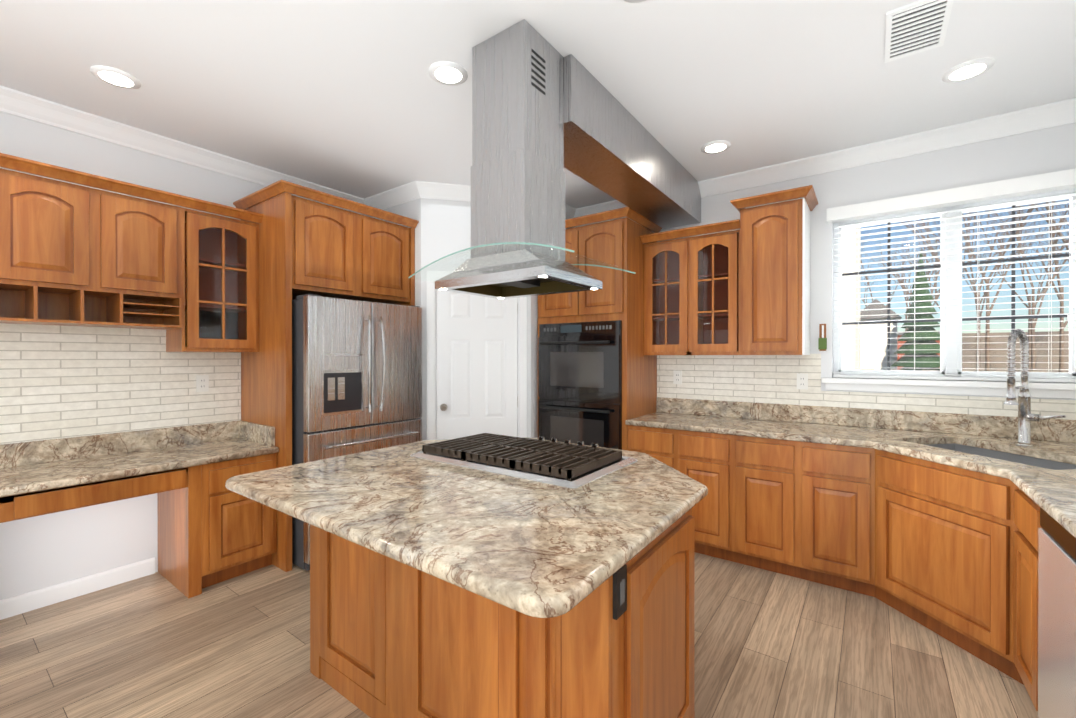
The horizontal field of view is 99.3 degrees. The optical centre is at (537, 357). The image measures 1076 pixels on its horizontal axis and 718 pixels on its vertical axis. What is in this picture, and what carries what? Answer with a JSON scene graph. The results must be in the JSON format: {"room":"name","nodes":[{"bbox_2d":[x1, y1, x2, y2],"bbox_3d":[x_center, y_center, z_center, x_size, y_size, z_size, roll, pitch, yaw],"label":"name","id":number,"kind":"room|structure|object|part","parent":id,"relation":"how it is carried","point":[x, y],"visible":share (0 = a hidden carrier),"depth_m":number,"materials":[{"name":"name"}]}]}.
{"room":"kitchen","nodes":[
{"label":"kitchen","id":0,"kind":"room"},
{"bbox_2d":[0,112,470,599],"bbox_3d":[-2.709,-0.014,2.706,0.120,2.790,6.820,0,0,36],"label":"wall","id":1,"kind":"structure","parent":0,"point":[40,552],"depth_m":2.75,"materials":[{"name":"white paint"}]},
{"bbox_2d":[0,153,99,296],"bbox_3d":[-2.645,-0.671,2.416,0.318,0.615,0.390,0,0,36],"label":"upper cabinet","id":2,"kind":"object","parent":1,"relation":"attached to","point":[50,228],"depth_m":2.35,"materials":[{"name":"brown wood"}]},
{"bbox_2d":[0,557,154,619],"bbox_3d":[-3.527,1.335,1.474,0.013,0.100,3.620,0,0,36],"label":"baseboard","id":3,"kind":"structure","parent":1,"relation":"attached to","point":[32,600],"depth_m":2.63,"materials":[{"name":"white wood"}]},
{"bbox_2d":[0,421,235,468],"bbox_3d":[-2.729,0.519,2.558,0.020,0.125,1.916,0,0,36],"label":"backsplash","id":4,"kind":"structure","parent":1,"relation":"attached to","point":[96,444],"depth_m":2.75,"materials":[{"name":"beige stone"}]},
{"bbox_2d":[92,177,187,304],"bbox_3d":[-2.416,-0.671,2.731,0.318,0.615,0.390,0,0,36],"label":"upper cabinet","id":5,"kind":"object","parent":1,"relation":"attached to","point":[144,243],"depth_m":2.65,"materials":[{"name":"brown wood"}]},
{"bbox_2d":[196,375,208,391],"bbox_3d":[-2.302,0.174,3.140,0.008,0.114,0.070,0,0,36],"label":"electrical outlet plate","id":6,"kind":"object","parent":1,"relation":"attached to","point":[202,383],"depth_m":3.14,"materials":[{"name":"white plastic"}]},
{"bbox_2d":[236,421,275,444],"bbox_3d":[-1.953,0.517,3.165,0.518,0.125,0.022,0,0,36],"label":"backsplash","id":7,"kind":"structure","parent":1,"relation":"attached to","point":[250,430],"depth_m":3.13,"materials":[{"name":"beige stone"}]},
{"bbox_2d":[244,182,359,300],"bbox_3d":[-1.732,-0.788,3.363,0.678,0.665,0.476,0,0,36],"label":"upper cabinet","id":8,"kind":"object","parent":1,"relation":"attached to","point":[294,246],"depth_m":3.10,"materials":[{"name":"brown wood"}]},
{"bbox_2d":[352,205,411,304],"bbox_3d":[-1.452,-0.789,3.747,0.678,0.665,0.476,0,0,36],"label":"upper cabinet","id":9,"kind":"object","parent":1,"relation":"attached to","point":[385,247],"depth_m":3.55,"materials":[{"name":"brown wood"}]},
{"bbox_2d":[0,552,1037,717],"bbox_3d":[-0.714,1.435,1.254,5.060,0.100,6.820,0,0,36],"label":"floor","id":10,"kind":"structure","parent":0,"point":[769,644],"depth_m":2.11,"materials":[{"name":"brown wood"}]},
{"bbox_2d":[152,453,279,597],"bbox_3d":[-2.080,1.000,2.976,0.578,0.760,0.483,0,0,36],"label":"base cabinet","id":11,"kind":"object","parent":10,"relation":"on","point":[209,533],"depth_m":2.76,"materials":[{"name":"brown wood"}]},
{"bbox_2d":[0,437,279,496],"bbox_3d":[-2.497,0.602,2.390,0.593,0.040,1.916,0,0,36],"label":"countertop","id":12,"kind":"structure","parent":11,"relation":"on","point":[17,480],"depth_m":2.52,"materials":[{"name":"beige stone"}]},
{"bbox_2d":[292,294,421,570],"bbox_3d":[-1.484,0.478,3.488,0.878,1.778,0.915,0,0,36],"label":"fridge","id":13,"kind":"object","parent":10,"relation":"on","point":[356,376],"visible":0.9,"depth_m":3.13,"materials":[{"name":"grey metal"}]},
{"bbox_2d":[310,513,694,717],"bbox_3d":[-0.093,0.946,2.002,1.480,0.873,1.058,0,0,36],"label":"kitchen island","id":14,"kind":"object","parent":10,"relation":"on","point":[394,642],"depth_m":1.47,"materials":[{"name":"wood"}]},
{"bbox_2d":[225,444,707,632],"bbox_3d":[-0.186,0.489,1.907,1.580,0.040,1.440,0,0,36],"label":"island countertop","id":15,"kind":"structure","parent":14,"relation":"on","point":[537,552],"depth_m":1.38,"materials":[{"name":"beige stone"}]},
{"bbox_2d":[405,433,640,488],"bbox_3d":[-0.079,0.437,2.138,0.930,0.062,0.560,0,0,36],"label":"cooktop","id":16,"kind":"object","parent":15,"relation":"in","point":[554,462],"depth_m":2.01,"materials":[{"name":"black metal"}]},
{"bbox_2d":[538,207,661,449],"bbox_3d":[0.501,0.128,3.900,0.890,2.500,0.704,0,0,36],"label":"tall cabinet","id":17,"kind":"object","parent":10,"relation":"on","point":[597,375],"visible":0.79,"depth_m":3.62,"materials":[{"name":"brown wood"}]},
{"bbox_2d":[538,320,621,449],"bbox_3d":[0.304,0.311,3.674,0.760,1.195,0.106,0,0,36],"label":"oven","id":18,"kind":"object","parent":17,"relation":"in","point":[580,361],"depth_m":3.65,"materials":[{"name":"black glass"}]},
{"bbox_2d":[625,185,1075,717],"bbox_3d":[1.051,0.141,1.782,2.590,2.485,3.478,0,0,36],"label":"kitchen cabinets","id":19,"kind":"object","parent":10,"relation":"on","point":[952,519],"depth_m":2.76,"materials":[{"name":"brown wood"}]},
{"bbox_2d":[625,412,1075,537],"bbox_3d":[1.051,0.490,1.783,2.590,0.040,3.478,0,0,36],"label":"countertop","id":20,"kind":"structure","parent":19,"relation":"on","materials":[{"name":"stone"}]},
{"bbox_2d":[924,443,1075,469],"bbox_3d":[2.320,0.614,2.314,0.861,0.209,0.861,0,0,36],"label":"basin","id":21,"kind":"object","parent":19,"relation":"in","point":[1048,462],"depth_m":2.37,"materials":[{"name":"grey metal"}]},
{"bbox_2d":[1038,507,1075,717],"bbox_3d":[1.815,0.950,1.200,0.572,0.870,0.597,0,0,36],"label":"dishwasher","id":22,"kind":"object","parent":19,"relation":"in","point":[1056,544],"depth_m":1.45,"materials":[{"name":"grey metal"}]},
{"bbox_2d":[0,0,1075,208],"bbox_3d":[-0.714,-1.455,1.246,5.060,0.100,6.820,0,0,36],"label":"ceiling","id":23,"kind":"structure","parent":0,"point":[352,97],"depth_m":2.25,"materials":[{"name":"white paint"}]},
{"bbox_2d":[90,65,140,88],"bbox_3d":[-2.116,-1.402,2.294,0.189,0.010,0.189,0,0,30],"label":"recessed light","id":24,"kind":"object","parent":23,"relation":"in","point":[121,78],"depth_m":2.28,"materials":[{"name":"white plastic"}]},
{"bbox_2d":[429,61,467,85],"bbox_3d":[-0.443,-1.402,2.262,0.189,0.010,0.189,0,0,-3],"label":"recessed light","id":25,"kind":"object","parent":23,"relation":"in","point":[450,73],"depth_m":2.25,"materials":[{"name":"white plastic"}]},
{"bbox_2d":[0,85,1075,219],"bbox_3d":[-0.737,-1.351,1.214,4.820,0.105,6.500,0,0,36],"label":"crown molding","id":26,"kind":"structure","parent":23,"relation":"attached to","point":[67,118],"depth_m":2.98,"materials":[{"name":"white wood"}]},
{"bbox_2d":[408,19,700,298],"bbox_3d":[0.467,-0.863,2.867,0.920,1.090,2.407,0,0,36],"label":"range hood","id":27,"kind":"object","parent":23,"relation":"hanging from","point":[545,112],"visible":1,"depth_m":2.04,"materials":[{"name":"silver metal"}]},
{"bbox_3d":[-0.089,-0.421,2.106,0.920,0.092,0.520,0,0,36],"label":"canopy glass","id":28,"kind":"part","parent":27,"relation":"part of","materials":[{"name":"teal"}]},
{"bbox_2d":[623,0,646,2],"bbox_3d":[0.380,-1.401,1.711,0.189,0.010,0.189,0,0,30],"label":"recessed light","id":29,"kind":"object","parent":23,"relation":"in","point":[630,1],"depth_m":1.80,"materials":[{"name":"white plastic"}]},
{"bbox_2d":[701,140,730,153],"bbox_3d":[1.187,-1.404,3.054,0.189,0.010,0.189,0,0,30],"label":"recessed light","id":30,"kind":"object","parent":23,"relation":"in","point":[719,145],"depth_m":3.03,"materials":[{"name":"white plastic"}]},
{"bbox_2d":[884,0,953,62],"bbox_3d":[1.613,-1.398,1.951,0.210,0.016,0.380,0,0,36],"label":"ceiling vent","id":31,"kind":"object","parent":23,"relation":"in","point":[919,26],"visible":1,"depth_m":1.93,"materials":[{"name":"white metal"}]},
{"bbox_2d":[942,58,994,82],"bbox_3d":[2.102,-1.402,2.238,0.189,0.010,0.189,0,0,30],"label":"recessed light","id":32,"kind":"object","parent":23,"relation":"in","point":[970,68],"depth_m":2.23,"materials":[{"name":"white plastic"}]},
{"bbox_2d":[527,123,1075,438],"bbox_3d":[1.229,-0.017,3.931,4.800,2.790,0.200,0,0,36],"label":"wall","id":33,"kind":"structure","parent":0,"point":[1053,149],"depth_m":3.07,"materials":[{"name":"white paint"}]},
{"bbox_2d":[427,270,526,439],"bbox_3d":[-0.511,0.332,3.865,0.834,2.092,0.148,0,0,-13],"label":"door","id":34,"kind":"structure","parent":33,"relation":"attached to","point":[476,364],"depth_m":3.85,"materials":[{"name":"white wood"}]},
{"bbox_2d":[673,370,681,383],"bbox_3d":[1.170,0.164,3.834,0.070,0.114,0.009,0,0,36],"label":"electrical outlet plate","id":35,"kind":"object","parent":33,"relation":"attached to","point":[677,375],"depth_m":3.83,"materials":[{"name":"white plastic"}]},
{"bbox_2d":[797,373,807,389],"bbox_3d":[1.906,0.169,3.298,0.070,0.114,0.009,0,0,36],"label":"electrical outlet plate","id":36,"kind":"object","parent":33,"relation":"attached to","point":[802,379],"depth_m":3.30,"materials":[{"name":"white plastic"}]},
{"bbox_2d":[818,324,826,350],"bbox_3d":[2.008,-0.145,3.225,0.050,0.190,0.018,0,0,36],"label":"plaque","id":37,"kind":"object","parent":33,"relation":"attached to","point":[822,342],"visible":1,"depth_m":3.22,"materials":[{"name":"green"}]},
{"bbox_2d":[821,188,1075,398],"bbox_3d":[2.580,-0.377,2.898,1.320,1.205,0.215,0,0,36],"label":"window","id":38,"kind":"structure","parent":33,"relation":"in","point":[1063,390],"depth_m":2.90,"materials":[{"name":"white plastic"}]},
{"bbox_2d":[827,168,1075,382],"bbox_3d":[2.549,-0.449,2.855,1.260,1.171,0.129,0,0,36],"label":"window blinds","id":39,"kind":"object","parent":38,"relation":"attached to","point":[1041,183],"visible":0.96,"depth_m":2.81,"materials":[{"name":"white plastic"}]},
{"label":"outside","id":40,"kind":"structure","parent":0,"visible":0},
{"bbox_3d":[32.854,2.094,34.402,100.000,0.200,85.500,0,0,36],"label":"ground","id":41,"kind":"structure","parent":40,"visible":0},
{"bbox_2d":[891,250,939,370],"bbox_3d":[10.869,-0.497,12.989,1.800,5.100,1.800,0,0,36],"label":"evergreen tree","id":42,"kind":"object","parent":41,"relation":"on","point":[923,351],"depth_m":12.76,"materials":[{"name":"green plant"}]},
{"bbox_2d":[842,227,1068,371],"bbox_3d":[34.184,-2.838,27.726,150.000,9.700,66.700,0,0,36],"label":"buildings","id":43,"kind":"structure","parent":41,"relation":"on","point":[997,356],"depth_m":14.04,"materials":[{"name":"white"}]},
{"bbox_2d":[861,200,1068,371],"bbox_3d":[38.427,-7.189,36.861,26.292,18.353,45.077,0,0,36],"label":"bare tree","id":44,"kind":"object","parent":41,"relation":"on","point":[1031,349],"depth_m":35.47,"materials":[{"name":"brown plant"}]}
]}

